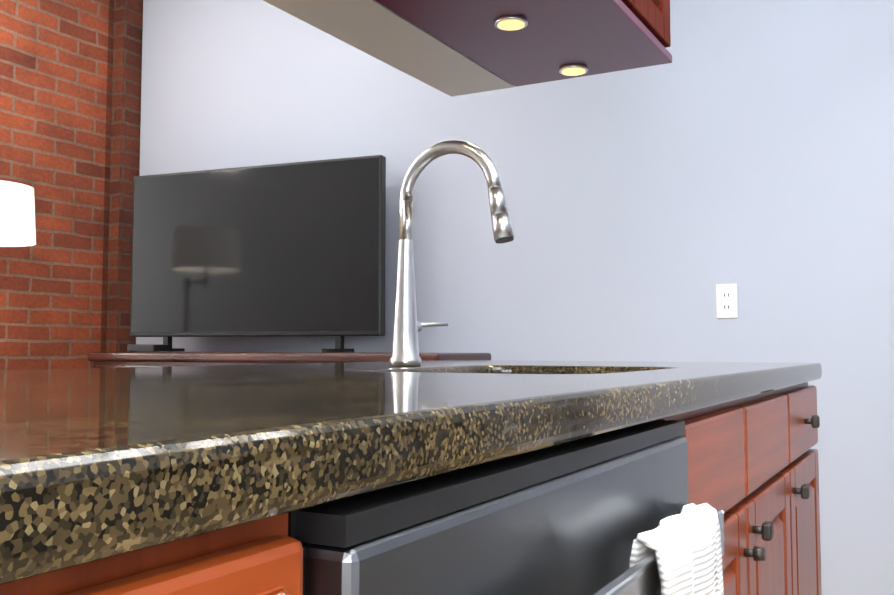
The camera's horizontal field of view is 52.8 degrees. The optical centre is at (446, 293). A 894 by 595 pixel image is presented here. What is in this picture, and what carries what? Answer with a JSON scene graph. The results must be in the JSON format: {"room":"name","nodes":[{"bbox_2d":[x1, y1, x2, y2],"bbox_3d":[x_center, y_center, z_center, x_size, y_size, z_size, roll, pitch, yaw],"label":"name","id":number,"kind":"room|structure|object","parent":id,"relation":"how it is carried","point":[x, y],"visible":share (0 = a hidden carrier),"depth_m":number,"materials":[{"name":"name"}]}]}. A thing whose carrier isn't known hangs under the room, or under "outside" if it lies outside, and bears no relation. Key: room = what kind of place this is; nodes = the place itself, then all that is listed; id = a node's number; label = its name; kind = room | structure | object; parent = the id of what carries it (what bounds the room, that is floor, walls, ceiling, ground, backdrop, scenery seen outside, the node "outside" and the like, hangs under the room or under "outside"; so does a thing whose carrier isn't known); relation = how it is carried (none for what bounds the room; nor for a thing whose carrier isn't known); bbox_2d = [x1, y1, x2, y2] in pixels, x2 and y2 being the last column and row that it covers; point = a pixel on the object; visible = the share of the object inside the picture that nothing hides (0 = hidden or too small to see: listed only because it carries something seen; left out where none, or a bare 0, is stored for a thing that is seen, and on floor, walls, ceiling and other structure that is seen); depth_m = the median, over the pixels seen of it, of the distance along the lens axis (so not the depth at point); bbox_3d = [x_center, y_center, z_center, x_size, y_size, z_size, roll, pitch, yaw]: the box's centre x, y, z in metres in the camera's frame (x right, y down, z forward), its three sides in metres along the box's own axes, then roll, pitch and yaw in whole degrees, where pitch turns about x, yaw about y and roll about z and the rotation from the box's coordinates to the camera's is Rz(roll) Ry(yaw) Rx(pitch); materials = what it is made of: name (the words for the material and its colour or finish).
{"room":"kitchen","nodes":[
{"label":"kitchen","id":0,"kind":"room"},
{"bbox_2d":[0,0,142,370],"bbox_3d":[-2.200,-0.212,4.389,1.200,2.850,0.860,-2,-4,29],"label":"wall pier","id":1,"kind":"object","parent":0,"point":[70,94],"visible":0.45,"depth_m":4.15,"materials":[{"name":"red brick"}]},
{"bbox_2d":[263,0,514,96],"bbox_3d":[-0.243,-1.190,1.908,0.195,1.195,3.213,-2,-4,29],"label":"wall","id":2,"kind":"structure","parent":0,"point":[379,31],"depth_m":2.09,"materials":[{"name":"white paint"}]},
{"bbox_2d":[375,0,671,85],"bbox_3d":[0.170,-0.915,1.985,0.428,0.612,0.847,-2,-4,29],"label":"upper cabinet","id":3,"kind":"object","parent":2,"relation":"attached to","point":[516,43],"depth_m":2.04,"materials":[{"name":"brown wood"}]},
{"bbox_2d":[136,0,893,594],"bbox_3d":[0.686,-0.281,3.235,4.950,2.850,0.100,-2,-4,29],"label":"wall","id":4,"kind":"structure","parent":0,"point":[746,146],"depth_m":3.17,"materials":[{"name":"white paint"}]},
{"bbox_2d":[716,284,737,318],"bbox_3d":[0.938,0.026,3.014,0.070,0.116,0.009,-2,-4,29],"label":"outlet","id":5,"kind":"object","parent":4,"relation":"attached to","point":[726,300],"visible":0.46,"depth_m":3.00,"materials":[{"name":"white plastic"}]},
{"bbox_3d":[-2.495,1.120,2.320,10.600,0.060,4.800,-2,-4,29],"label":"floor","id":6,"kind":"structure","parent":0,"visible":0},
{"bbox_2d":[0,180,35,246],"bbox_3d":[-1.769,0.357,3.361,0.432,1.590,0.344,-2,-4,29],"label":"floor lamp","id":7,"kind":"object","parent":6,"relation":"on","point":[17,215],"visible":1,"depth_m":3.32,"materials":[{"name":"white fabric"}]},
{"bbox_2d":[0,472,383,594],"bbox_3d":[-0.441,0.533,0.344,0.635,0.874,0.466,-2,-4,29],"label":"base cabinet","id":8,"kind":"object","parent":6,"relation":"on","point":[325,537],"depth_m":0.38,"materials":[{"name":"brown wood"}]},
{"bbox_2d":[88,352,490,367],"bbox_3d":[-0.695,0.703,3.603,1.740,0.930,0.435,-2,-4,29],"label":"tv console","id":9,"kind":"object","parent":6,"relation":"on","point":[129,359],"visible":0.12,"depth_m":3.48,"materials":[{"name":"brown wood"}]},
{"bbox_2d":[127,155,385,351],"bbox_3d":[-0.827,-0.145,3.718,1.220,0.774,0.260,-1,-4,22],"label":"tv","id":10,"kind":"object","parent":9,"relation":"on","point":[291,249],"visible":1,"depth_m":3.70,"materials":[{"name":"black plastic"}]},
{"bbox_2d":[372,396,723,594],"bbox_3d":[-0.151,0.565,0.870,0.635,0.874,0.737,-2,-4,29],"label":"base cabinet","id":11,"kind":"object","parent":6,"relation":"on","point":[406,470],"depth_m":0.67,"materials":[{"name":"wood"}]},
{"bbox_2d":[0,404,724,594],"bbox_3d":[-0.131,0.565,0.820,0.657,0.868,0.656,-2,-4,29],"label":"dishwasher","id":12,"kind":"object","parent":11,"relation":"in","point":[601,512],"depth_m":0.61,"materials":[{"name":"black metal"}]},
{"bbox_2d":[629,502,736,594],"bbox_3d":[0.201,0.406,0.758,0.057,0.439,0.216,-2,-4,29],"label":"towel","id":13,"kind":"object","parent":12,"relation":"hanging from","point":[682,555],"depth_m":0.73,"materials":[{"name":"white fabric"}]},
{"bbox_2d":[0,360,821,547],"bbox_3d":[-0.140,0.144,1.301,1.009,0.061,2.394,-2,-4,29],"label":"countertop","id":14,"kind":"structure","parent":11,"relation":"on","point":[81,450],"depth_m":0.51,"materials":[{"name":"brown stone"}]},
{"bbox_2d":[380,140,513,363],"bbox_3d":[0.032,-0.072,1.721,0.256,0.422,0.166,-2,-4,29],"label":"faucet","id":15,"kind":"object","parent":14,"relation":"on","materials":[{"name":"silver metal"}]},
{"bbox_2d":[724,512,795,594],"bbox_3d":[0.167,0.718,1.450,0.625,0.640,0.714,-2,-4,29],"label":"base cabinet","id":16,"kind":"object","parent":6,"relation":"on","point":[760,551],"depth_m":1.36,"materials":[{"name":"brown wood"}]},
{"bbox_2d":[720,372,821,594],"bbox_3d":[0.446,0.632,1.961,0.625,0.874,0.580,-2,-4,29],"label":"base cabinet","id":17,"kind":"object","parent":6,"relation":"on","point":[769,467],"depth_m":1.62,"materials":[{"name":"brown wood"}]}
]}

